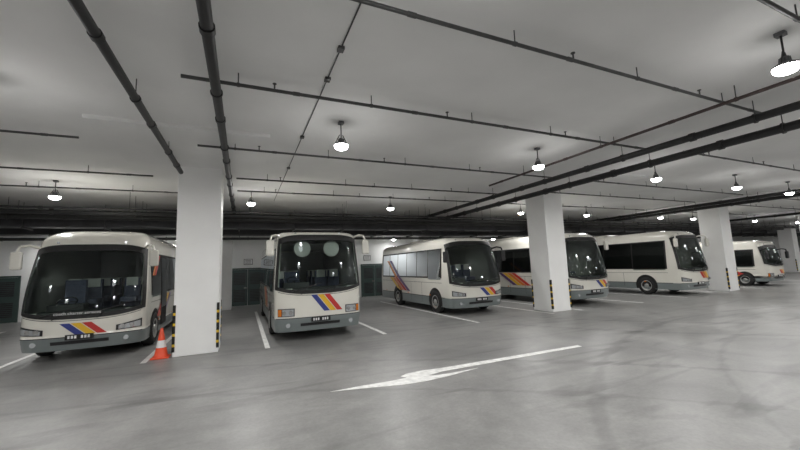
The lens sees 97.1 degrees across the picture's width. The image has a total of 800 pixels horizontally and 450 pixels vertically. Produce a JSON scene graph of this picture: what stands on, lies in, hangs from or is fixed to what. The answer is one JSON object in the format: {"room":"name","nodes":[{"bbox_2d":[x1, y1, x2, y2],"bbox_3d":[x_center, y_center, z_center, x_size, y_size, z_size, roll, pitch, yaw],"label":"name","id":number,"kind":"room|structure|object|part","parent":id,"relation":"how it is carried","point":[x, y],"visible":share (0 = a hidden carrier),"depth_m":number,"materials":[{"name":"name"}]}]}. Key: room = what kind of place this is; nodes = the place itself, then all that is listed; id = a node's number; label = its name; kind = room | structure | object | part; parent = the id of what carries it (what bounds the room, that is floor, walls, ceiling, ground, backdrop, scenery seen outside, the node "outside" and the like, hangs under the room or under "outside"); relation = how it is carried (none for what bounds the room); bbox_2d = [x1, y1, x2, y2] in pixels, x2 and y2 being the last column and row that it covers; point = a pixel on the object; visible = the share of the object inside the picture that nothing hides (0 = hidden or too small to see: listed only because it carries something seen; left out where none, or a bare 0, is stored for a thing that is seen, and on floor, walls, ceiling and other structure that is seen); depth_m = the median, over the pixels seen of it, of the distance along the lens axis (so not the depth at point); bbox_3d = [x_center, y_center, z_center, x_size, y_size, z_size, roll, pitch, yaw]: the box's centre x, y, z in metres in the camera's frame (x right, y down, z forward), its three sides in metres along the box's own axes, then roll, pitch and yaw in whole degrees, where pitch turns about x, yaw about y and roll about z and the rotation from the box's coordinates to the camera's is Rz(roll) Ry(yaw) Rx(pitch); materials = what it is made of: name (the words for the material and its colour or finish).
{"room":"indoor bus garage","nodes":[
{"label":"indoor bus garage","id":0,"kind":"room"},
{"bbox_2d":[0,0,799,228],"bbox_3d":[29.050,-1.891,18.428,116.400,0.270,37.900,1,-7,-24],"label":"ceiling","id":1,"kind":"structure","parent":0,"point":[55,79],"depth_m":6.09,"materials":[{"name":"concrete"}]},
{"bbox_2d":[0,129,78,138],"bbox_3d":[-10.717,-1.811,4.732,10.000,0.207,0.060,1,-7,-24],"label":"pipe","id":2,"kind":"object","parent":1,"relation":"hanging from","point":[7,131],"visible":1,"depth_m":6.51,"materials":[{"name":"grey metal"}]},
{"bbox_2d":[48,180,60,199],"bbox_3d":[-9.998,-1.013,10.239,0.277,0.573,0.277,1,-7,-24],"label":"pendant light","id":3,"kind":"object","parent":1,"relation":"hanging from","point":[54,196],"visible":1,"depth_m":10.19,"materials":[{"name":"black plastic"}]},
{"bbox_2d":[0,165,152,176],"bbox_3d":[-11.550,-1.469,7.402,10.650,0.207,0.060,1,-7,-24],"label":"pipe","id":4,"kind":"object","parent":1,"relation":"hanging from","point":[20,168],"visible":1,"depth_m":8.87,"materials":[{"name":"grey metal"}]},
{"bbox_2d":[0,182,177,192],"bbox_3d":[-12.190,-1.206,9.453,11.150,0.207,0.060,1,-7,-24],"label":"pipe","id":5,"kind":"object","parent":1,"relation":"hanging from","point":[38,186],"visible":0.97,"depth_m":10.63,"materials":[{"name":"grey metal"}]},
{"bbox_2d":[67,0,182,173],"bbox_3d":[-1.446,-2.658,-0.235,0.137,0.368,20.100,1,-7,-24],"label":"drain pipe","id":6,"kind":"object","parent":1,"relation":"hanging from","point":[96,35],"visible":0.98,"depth_m":4.28,"materials":[{"name":"black metal"}]},
{"bbox_2d":[195,0,235,213],"bbox_3d":[-2.255,-2.091,4.237,0.162,0.401,29.000,1,-7,-24],"label":"drain pipe","id":7,"kind":"object","parent":1,"relation":"hanging from","point":[206,25],"visible":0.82,"depth_m":4.46,"materials":[{"name":"black metal"}]},
{"bbox_2d":[247,192,254,205],"bbox_3d":[-5.208,-0.947,12.363,0.277,0.573,0.277,1,-7,-24],"label":"pendant light","id":8,"kind":"object","parent":1,"relation":"hanging from","point":[250,203],"visible":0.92,"depth_m":12.28,"materials":[{"name":"white glass"}]},
{"bbox_2d":[274,3,361,199],"bbox_3d":[-1.295,-2.130,5.772,0.080,0.039,19.000,1,-7,-24],"label":"cable conduit","id":9,"kind":"object","parent":1,"relation":"attached to","point":[341,48],"visible":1,"depth_m":5.16,"materials":[{"name":"grey metal"}]},
{"bbox_2d":[334,121,347,150],"bbox_3d":[-1.149,-1.738,6.888,0.277,0.573,0.277,1,-7,-24],"label":"pendant light","id":10,"kind":"object","parent":1,"relation":"hanging from","point":[340,145],"visible":1,"depth_m":6.83,"materials":[{"name":"white glass"}]},
{"bbox_2d":[0,236,700,240],"bbox_3d":[4.295,0.443,24.957,68.100,1.137,0.174,1,-7,-24],"label":"pipe","id":11,"kind":"object","parent":1,"relation":"hanging from","point":[430,237],"visible":0.2,"depth_m":19.53,"materials":[{"name":"grey metal"}]},
{"bbox_2d":[237,189,471,201],"bbox_3d":[-1.033,-1.145,13.588,9.500,0.210,0.060,1,-7,-24],"label":"pipe","id":12,"kind":"object","parent":1,"relation":"hanging from","point":[275,189],"visible":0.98,"depth_m":13.12,"materials":[{"name":"grey metal"}]},
{"bbox_2d":[236,174,497,193],"bbox_3d":[-0.346,-1.351,12.046,9.500,0.210,0.060,1,-7,-24],"label":"pipe","id":13,"kind":"object","parent":1,"relation":"hanging from","point":[267,179],"visible":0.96,"depth_m":11.52,"materials":[{"name":"grey metal"}]},
{"bbox_2d":[197,144,549,177],"bbox_3d":[0.416,-1.679,9.474,10.200,0.210,0.060,1,-7,-24],"label":"pipe","id":14,"kind":"object","parent":1,"relation":"hanging from","point":[198,145],"visible":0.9,"depth_m":8.79,"materials":[{"name":"grey metal"}]},
{"bbox_2d":[387,196,393,210],"bbox_3d":[-0.400,-0.881,14.496,0.277,0.573,0.277,1,-7,-24],"label":"pendant light","id":15,"kind":"object","parent":1,"relation":"hanging from","point":[390,207],"visible":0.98,"depth_m":14.42,"materials":[{"name":"white glass"}]},
{"bbox_2d":[0,199,783,229],"bbox_3d":[6.207,-0.311,20.671,68.100,0.774,0.248,1,-7,-24],"label":"pipe","id":16,"kind":"object","parent":1,"relation":"hanging from","point":[2,215],"visible":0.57,"depth_m":15.90,"materials":[{"name":"black metal"}]},
{"bbox_2d":[0,199,797,227],"bbox_3d":[6.610,-0.454,19.767,68.100,0.729,0.199,1,-7,-24],"label":"pipe","id":17,"kind":"object","parent":1,"relation":"hanging from","point":[2,210],"visible":0.74,"depth_m":15.06,"materials":[{"name":"black metal"}]},
{"bbox_2d":[0,192,798,226],"bbox_3d":[6.891,-0.578,19.137,68.100,0.650,0.099,1,-7,-24],"label":"pipe","id":18,"kind":"object","parent":1,"relation":"hanging from","point":[1,206],"visible":0.77,"depth_m":14.38,"materials":[{"name":"black metal"}]},
{"bbox_2d":[0,205,799,233],"bbox_3d":[19.310,0.144,27.990,98.000,0.970,0.740,1,-7,-24],"label":"pipes","id":19,"kind":"object","parent":1,"relation":"hanging from","point":[29,224],"visible":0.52,"depth_m":17.06,"materials":[{"name":"grey metal"}]},
{"bbox_2d":[0,228,799,237],"bbox_3d":[18.464,0.447,29.889,98.000,1.070,0.940,1,-7,-24],"label":"pipe","id":20,"kind":"object","parent":1,"relation":"hanging from","point":[3,231],"visible":0.21,"depth_m":19.13,"materials":[{"name":"grey metal"}]},
{"bbox_2d":[181,73,643,148],"bbox_3d":[1.645,-2.031,6.837,10.100,0.212,0.065,1,-7,-24],"label":"pipe","id":21,"kind":"object","parent":1,"relation":"hanging from","point":[185,76],"visible":0.97,"depth_m":5.96,"materials":[{"name":"grey metal"}]},
{"bbox_2d":[533,147,543,169],"bbox_3d":[3.494,-1.674,8.947,0.277,0.573,0.277,1,-7,-24],"label":"pendant light","id":22,"kind":"object","parent":1,"relation":"hanging from","point":[538,166],"visible":1,"depth_m":8.88,"materials":[{"name":"white glass"}]},
{"bbox_2d":[351,0,760,113],"bbox_3d":[2.823,-2.292,4.992,9.450,0.210,0.060,1,-7,-24],"label":"pipe","id":23,"kind":"object","parent":1,"relation":"hanging from","point":[410,14],"visible":0.88,"depth_m":4.45,"materials":[{"name":"grey metal"}]},
{"bbox_2d":[495,202,643,209],"bbox_3d":[9.159,-1.005,18.108,10.600,0.210,0.060,1,-7,-24],"label":"pipe","id":24,"kind":"object","parent":1,"relation":"hanging from","point":[495,202],"visible":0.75,"depth_m":18.53,"materials":[{"name":"grey metal"}]},
{"bbox_2d":[426,100,799,215],"bbox_3d":[5.476,-1.774,9.292,0.186,0.443,28.000,1,-7,-24],"label":"drain pipe","id":25,"kind":"object","parent":1,"relation":"hanging from","point":[754,118],"visible":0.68,"depth_m":8.11,"materials":[{"name":"black metal"}]},
{"bbox_2d":[445,115,799,218],"bbox_3d":[6.483,-1.726,9.734,0.224,0.512,28.000,1,-7,-24],"label":"drain pipe","id":26,"kind":"object","parent":1,"relation":"hanging from","point":[783,128],"visible":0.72,"depth_m":9.04,"materials":[{"name":"black metal"}]},
{"bbox_2d":[552,190,694,202],"bbox_3d":[10.168,-1.307,15.841,10.600,0.210,0.060,1,-7,-24],"label":"pipe","id":27,"kind":"object","parent":1,"relation":"hanging from","point":[559,190],"visible":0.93,"depth_m":15.60,"materials":[{"name":"grey metal"}]},
{"bbox_2d":[489,75,799,186],"bbox_3d":[6.570,-2.500,4.086,0.074,0.287,17.500,1,-7,-24],"label":"pipe","id":28,"kind":"object","parent":1,"relation":"hanging from","point":[795,78],"visible":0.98,"depth_m":6.80,"materials":[{"name":"grey metal"}]},
{"bbox_2d":[651,166,661,181],"bbox_3d":[7.881,-1.613,10.893,0.277,0.573,0.277,1,-7,-24],"label":"pendant light","id":29,"kind":"object","parent":1,"relation":"hanging from","point":[656,178],"visible":0.94,"depth_m":10.83,"materials":[{"name":"white glass"}]},
{"bbox_2d":[579,179,742,194],"bbox_3d":[10.936,-1.536,14.118,10.600,0.210,0.060,1,-7,-24],"label":"pipe","id":30,"kind":"object","parent":1,"relation":"hanging from","point":[603,181],"visible":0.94,"depth_m":13.80,"materials":[{"name":"grey metal"}]},
{"bbox_2d":[581,189,799,221],"bbox_3d":[16.947,-1.613,14.380,0.199,0.449,28.000,1,-7,-24],"label":"drain pipe","id":31,"kind":"object","parent":1,"relation":"hanging from","point":[795,191],"visible":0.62,"depth_m":17.70,"materials":[{"name":"black metal"}]},
{"bbox_2d":[605,192,799,220],"bbox_3d":[17.862,-1.575,14.782,0.199,0.499,28.000,1,-7,-24],"label":"drain pipe","id":32,"kind":"object","parent":1,"relation":"hanging from","point":[797,194],"visible":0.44,"depth_m":18.29,"materials":[{"name":"black metal"}]},
{"bbox_2d":[731,174,741,189],"bbox_3d":[12.178,-1.554,12.799,0.277,0.573,0.277,1,-7,-24],"label":"pendant light","id":33,"kind":"object","parent":1,"relation":"hanging from","point":[736,186],"visible":1,"depth_m":12.74,"materials":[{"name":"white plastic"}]},
{"bbox_2d":[699,152,799,170],"bbox_3d":[12.188,-1.911,11.307,10.600,0.210,0.060,1,-7,-24],"label":"pipe","id":34,"kind":"object","parent":1,"relation":"hanging from","point":[703,154],"visible":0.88,"depth_m":10.44,"materials":[{"name":"grey metal"}]},
{"bbox_2d":[729,212,799,221],"bbox_3d":[28.556,-1.453,19.528,0.199,0.449,28.000,1,-7,-24],"label":"drain pipe","id":35,"kind":"object","parent":1,"relation":"hanging from","point":[795,213],"visible":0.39,"depth_m":25.06,"materials":[{"name":"black metal"}]},
{"bbox_2d":[738,203,799,209],"bbox_3d":[21.685,-1.148,20.949,10.600,0.210,0.060,1,-7,-24],"label":"pipe","id":36,"kind":"object","parent":1,"relation":"hanging from","point":[750,203],"visible":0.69,"depth_m":20.77,"materials":[{"name":"grey metal"}]},
{"bbox_2d":[757,0,799,22],"bbox_3d":[4.888,-2.459,4.225,6.300,0.210,0.060,1,-7,-24],"label":"pipe","id":37,"kind":"object","parent":1,"relation":"hanging from","point":[795,17],"visible":1,"depth_m":3.92,"materials":[{"name":"grey metal"}]},
{"bbox_2d":[771,29,799,75],"bbox_3d":[4.994,-2.237,4.596,0.277,0.573,0.277,1,-7,-24],"label":"pendant light","id":38,"kind":"object","parent":1,"relation":"hanging from","point":[786,65],"visible":1,"depth_m":4.55,"materials":[{"name":"white glass"}]},
{"bbox_2d":[785,181,793,194],"bbox_3d":[15.925,-1.502,14.461,0.277,0.573,0.277,1,-7,-24],"label":"pendant light","id":39,"kind":"object","parent":1,"relation":"hanging from","point":[789,192],"visible":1,"depth_m":14.42,"materials":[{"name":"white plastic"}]},
{"bbox_2d":[0,272,799,449],"bbox_3d":[29.238,3.087,17.849,116.400,0.200,37.900,1,-7,-24],"label":"floor","id":40,"kind":"structure","parent":0,"point":[713,370],"depth_m":6.09,"materials":[{"name":"concrete"}]},
{"bbox_2d":[0,353,34,367],"bbox_3d":[-10.620,3.709,11.125,0.120,0.004,9.350,1,-7,-24],"label":"parking line","id":41,"kind":"object","parent":40,"relation":"on","point":[7,364],"visible":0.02,"depth_m":8.87,"materials":[{"name":"paint"}]},
{"bbox_2d":[9,231,175,355],"bbox_3d":[-9.769,2.188,13.028,3.012,3.400,9.576,1,-7,-24],"label":"coach bus","id":42,"kind":"object","parent":40,"relation":"on","point":[85,289],"visible":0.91,"depth_m":9.62,"materials":[{"name":"beige paint"}]},
{"bbox_3d":[-9.233,0.596,8.784,0.087,0.217,0.492,-4,-7,14],"label":"mirror arm","id":43,"kind":"part","parent":42,"relation":"part of","materials":[{"name":"beige paint"}]},
{"bbox_3d":[-8.004,1.418,9.072,2.484,1.858,0.759,1,-7,-24],"label":"windscreen trim","id":44,"kind":"part","parent":42,"relation":"part of","materials":[{"name":"black glass"}]},
{"bbox_3d":[-6.946,0.627,9.798,0.493,0.218,0.088,-6,-8,28],"label":"mirror arm","id":45,"kind":"part","parent":42,"relation":"part of","materials":[{"name":"beige paint"}]},
{"bbox_2d":[140,335,171,363],"bbox_3d":[-7.814,3.748,12.369,0.120,0.004,9.350,1,-7,-24],"label":"parking line","id":46,"kind":"object","parent":40,"relation":"on","point":[151,355],"visible":0.36,"depth_m":8.87,"materials":[{"name":"paint"}]},
{"bbox_2d":[150,328,170,359],"bbox_3d":[-5.844,2.885,8.647,0.380,0.710,0.380,1,-7,-24],"label":"traffic cone","id":47,"kind":"object","parent":40,"relation":"on","point":[161,352],"visible":1,"depth_m":8.56,"materials":[{"name":"orange plastic"}]},
{"bbox_2d":[171,166,223,356],"bbox_3d":[-5.378,0.881,9.508,1.024,4.850,1.024,1,-7,-24],"label":"concrete column","id":48,"kind":"structure","parent":40,"relation":"on","point":[199,231],"depth_m":9.04,"materials":[{"name":"white paint"}]},
{"bbox_3d":[-5.312,2.611,9.306,1.024,1.125,1.024,1,-7,-24],"label":"corner guards","id":49,"kind":"part","parent":48,"relation":"part of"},
{"bbox_2d":[221,236,232,310],"bbox_3d":[-9.861,2.222,19.573,1.000,4.850,1.000,1,-7,-24],"label":"concrete column","id":50,"kind":"structure","parent":40,"relation":"on","point":[227,245],"depth_m":19.18,"materials":[{"name":"white paint"}]},
{"bbox_2d":[255,312,269,347],"bbox_3d":[-5.346,3.782,13.464,0.120,0.004,9.350,1,-7,-24],"label":"parking line","id":51,"kind":"object","parent":40,"relation":"on","point":[265,341],"visible":1,"depth_m":11.58,"materials":[{"name":"paint"}]},
{"bbox_2d":[260,232,368,333],"bbox_3d":[-4.277,2.253,14.678,2.989,3.240,9.904,1,-7,-24],"label":"coach bus","id":52,"kind":"object","parent":40,"relation":"on","point":[309,280],"visible":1,"depth_m":10.70,"materials":[{"name":"beige paint"}]},
{"bbox_2d":[266,234,280,255],"bbox_3d":[-3.582,0.568,9.992,0.416,0.629,0.437,1,-7,-24],"label":"mirror","id":53,"kind":"object","parent":52,"relation":"attached to","point":[269,243],"depth_m":9.79,"materials":[{"name":"beige paint"}]},
{"bbox_3d":[-2.397,1.143,10.475,2.478,1.728,0.416,1,-7,-24],"label":"windscreen trim","id":54,"kind":"part","parent":52,"relation":"part of","materials":[{"name":"black glass"}]},
{"bbox_2d":[352,234,368,253],"bbox_3d":[-1.230,0.601,11.035,0.416,0.629,0.436,1,-7,-24],"label":"mirror","id":55,"kind":"object","parent":52,"relation":"attached to","point":[365,243],"depth_m":10.90,"materials":[{"name":"beige paint"}]},
{"bbox_2d":[359,322,386,333],"bbox_3d":[-2.329,3.823,14.802,0.120,0.004,9.350,1,-7,-24],"label":"parking line","id":56,"kind":"object","parent":40,"relation":"on","point":[359,322],"visible":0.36,"depth_m":11.56,"materials":[{"name":"paint"}]},
{"bbox_2d":[413,236,431,241],"bbox_3d":[1.610,2.381,24.661,1.000,4.850,1.000,1,-7,-24],"label":"shaft","id":57,"kind":"object","parent":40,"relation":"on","point":[414,240],"visible":0.02,"depth_m":24.42,"materials":[{"name":"white paint"}]},
{"bbox_2d":[383,302,479,322],"bbox_3d":[0.778,3.866,16.180,0.120,0.004,9.350,1,-7,-24],"label":"parking line","id":58,"kind":"object","parent":40,"relation":"on","point":[383,302],"visible":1,"depth_m":14.54,"materials":[{"name":"paint"}]},
{"bbox_2d":[382,238,504,312],"bbox_3d":[1.608,2.384,17.637,3.018,3.220,7.961,1,-7,-24],"label":"coach bus","id":59,"kind":"object","parent":40,"relation":"on","point":[442,273],"visible":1,"depth_m":15.64,"materials":[{"name":"beige paint"}]},
{"bbox_2d":[443,247,448,262],"bbox_3d":[1.809,1.185,14.012,0.416,0.629,0.437,1,-7,-24],"label":"mirror","id":60,"kind":"object","parent":59,"relation":"attached to","point":[445,254],"depth_m":13.77,"materials":[{"name":"black plastic"}]},
{"bbox_3d":[3.037,1.560,14.441,2.484,1.848,0.812,1,-7,-24],"label":"windscreen trim","id":61,"kind":"part","parent":59,"relation":"part of","materials":[{"name":"black glass"}]},
{"bbox_2d":[492,246,504,260],"bbox_3d":[4.187,1.218,15.067,0.416,0.629,0.436,1,-7,-24],"label":"mirror","id":62,"kind":"object","parent":59,"relation":"attached to","point":[502,253],"depth_m":14.93,"materials":[{"name":"black plastic"}]},
{"bbox_2d":[331,345,581,391],"bbox_3d":[1.552,2.761,6.935,5.870,0.004,0.590,1,-7,-24],"label":"arrow marking","id":63,"kind":"object","parent":40,"relation":"on","point":[423,375],"visible":1,"depth_m":6.53,"materials":[{"name":"paint"}]},
{"bbox_2d":[492,305,554,313],"bbox_3d":[3.914,3.909,17.571,0.120,0.004,9.350,1,-7,-24],"label":"parking line","id":64,"kind":"object","parent":40,"relation":"on","point":[492,305],"visible":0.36,"depth_m":14.74,"materials":[{"name":"paint"}]},
{"bbox_2d":[525,193,571,311],"bbox_3d":[6.093,1.040,14.595,1.024,4.850,1.024,1,-7,-24],"label":"concrete column","id":65,"kind":"structure","parent":40,"relation":"on","point":[546,236],"depth_m":14.21,"materials":[{"name":"white paint"}]},
{"bbox_3d":[6.159,2.769,14.394,1.024,1.125,1.024,1,-7,-24],"label":"corner guards","id":66,"kind":"part","parent":65,"relation":"part of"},
{"bbox_2d":[488,233,609,299],"bbox_3d":[6.658,2.391,19.940,2.997,3.360,9.562,1,-7,-24],"label":"coach bus","id":67,"kind":"object","parent":40,"relation":"on","point":[587,273],"visible":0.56,"depth_m":17.62,"materials":[{"name":"beige paint"}]},
{"bbox_3d":[8.422,1.496,15.992,2.484,1.928,0.762,1,-7,-24],"label":"windscreen trim","id":68,"kind":"part","parent":67,"relation":"part of","materials":[{"name":"black glass"}]},
{"bbox_2d":[595,237,608,249],"bbox_3d":[9.525,0.874,16.706,0.416,0.629,0.436,1,-7,-24],"label":"mirror","id":69,"kind":"object","parent":67,"relation":"attached to","point":[605,243],"depth_m":16.60,"materials":[{"name":"beige paint"}]},
{"bbox_2d":[594,231,710,293],"bbox_3d":[13.258,2.389,22.327,2.998,3.420,9.663,1,-7,-24],"label":"coach bus","id":70,"kind":"object","parent":40,"relation":"on","point":[649,262],"visible":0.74,"depth_m":19.09,"materials":[{"name":"beige paint"}]},
{"bbox_2d":[670,235,677,246],"bbox_3d":[13.836,0.808,17.889,0.416,0.629,0.437,1,-7,-24],"label":"mirror","id":71,"kind":"object","parent":70,"relation":"attached to","point":[673,240],"depth_m":17.73,"materials":[{"name":"beige paint"}]},
{"bbox_3d":[15.067,1.450,18.277,2.483,1.888,0.630,1,-7,-24],"label":"windscreen trim","id":72,"kind":"part","parent":70,"relation":"part of","materials":[{"name":"black glass"}]},
{"bbox_2d":[696,235,708,245],"bbox_3d":[16.196,0.841,18.935,0.416,0.629,0.436,1,-7,-24],"label":"mirror","id":73,"kind":"object","parent":70,"relation":"attached to","point":[706,241],"depth_m":18.83,"materials":[{"name":"beige paint"}]},
{"bbox_2d":[697,206,739,290],"bbox_3d":[17.793,1.201,19.785,1.024,4.850,1.024,1,-7,-24],"label":"concrete column","id":74,"kind":"structure","parent":40,"relation":"on","point":[714,223],"depth_m":19.42,"materials":[{"name":"white paint"}]},
{"bbox_3d":[17.858,2.931,19.584,1.024,1.125,1.024,1,-7,-24],"label":"corner guards","id":75,"kind":"part","parent":74,"relation":"part of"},
{"bbox_2d":[699,240,788,285],"bbox_3d":[21.323,2.579,24.116,2.730,2.850,6.688,1,-7,-24],"label":"minibus","id":76,"kind":"object","parent":40,"relation":"on","point":[759,261],"visible":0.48,"depth_m":21.48,"materials":[{"name":"beige paint"}]},
{"bbox_2d":[760,249,768,258],"bbox_3d":[21.511,1.721,20.866,0.416,0.629,0.437,1,-7,-24],"label":"mirror","id":77,"kind":"object","parent":76,"relation":"attached to","point":[766,253],"depth_m":20.78,"materials":[{"name":"black plastic"}]},
{"bbox_3d":[22.549,1.829,21.375,2.150,1.288,0.491,1,-7,-24],"label":"windscreen trim","id":78,"kind":"part","parent":76,"relation":"part of","materials":[{"name":"black glass"}]},
{"bbox_2d":[777,248,788,257],"bbox_3d":[23.626,1.750,21.804,0.416,0.629,0.436,1,-7,-24],"label":"mirror","id":79,"kind":"object","parent":76,"relation":"attached to","point":[786,252],"depth_m":21.69,"materials":[{"name":"black plastic"}]},
{"bbox_2d":[763,236,779,253],"bbox_3d":[47.312,3.011,44.932,1.000,4.850,1.000,1,-7,-24],"label":"shaft","id":80,"kind":"object","parent":40,"relation":"on","point":[772,239],"visible":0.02,"depth_m":44.63,"materials":[{"name":"white paint"}]},
{"bbox_2d":[776,222,799,271],"bbox_3d":[38.047,2.150,34.524,1.000,4.850,1.000,1,-7,-24],"label":"concrete column","id":81,"kind":"structure","parent":40,"relation":"on","point":[787,238],"depth_m":34.21,"materials":[{"name":"white paint"}]},
{"bbox_2d":[0,236,799,322],"bbox_3d":[21.530,2.857,35.234,116.400,4.850,0.200,1,-7,-24],"label":"wall","id":82,"kind":"structure","parent":0,"point":[242,249],"depth_m":21.45,"materials":[{"name":"paint"}]},
{"bbox_2d":[0,276,20,322],"bbox_3d":[-19.627,3.570,16.637,2.460,2.230,0.110,1,-7,-24],"label":"door leaf","id":83,"kind":"structure","parent":82,"relation":"in","point":[10,286],"depth_m":17.01,"materials":[{"name":"grey paint"}]},
{"bbox_2d":[232,268,260,305],"bbox_3d":[-9.184,3.714,21.268,1.910,2.230,0.110,1,-7,-24],"label":"door leaf","id":84,"kind":"structure","parent":82,"relation":"in","point":[239,276],"depth_m":21.24,"materials":[{"name":"grey paint"}]},
{"bbox_2d":[244,259,252,264],"bbox_3d":[-9.232,2.245,21.484,0.500,0.350,0.038,1,-7,-24],"label":"wall sign","id":85,"kind":"object","parent":82,"relation":"attached to","point":[246,261],"visible":1,"depth_m":21.47,"materials":[{"name":"white plastic"}]},
{"bbox_2d":[364,255,370,260],"bbox_3d":[-2.287,2.291,24.571,0.500,0.350,0.038,1,-7,-24],"label":"wall sign","id":86,"kind":"object","parent":82,"relation":"attached to","point":[366,257],"visible":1,"depth_m":24.56,"materials":[{"name":"white plastic"}]},
{"bbox_2d":[361,263,381,296],"bbox_3d":[-1.757,3.816,24.562,1.960,2.230,0.110,1,-7,-24],"label":"door leaf","id":87,"kind":"structure","parent":82,"relation":"in","point":[370,286],"depth_m":24.47,"materials":[{"name":"grey paint"}]}
]}

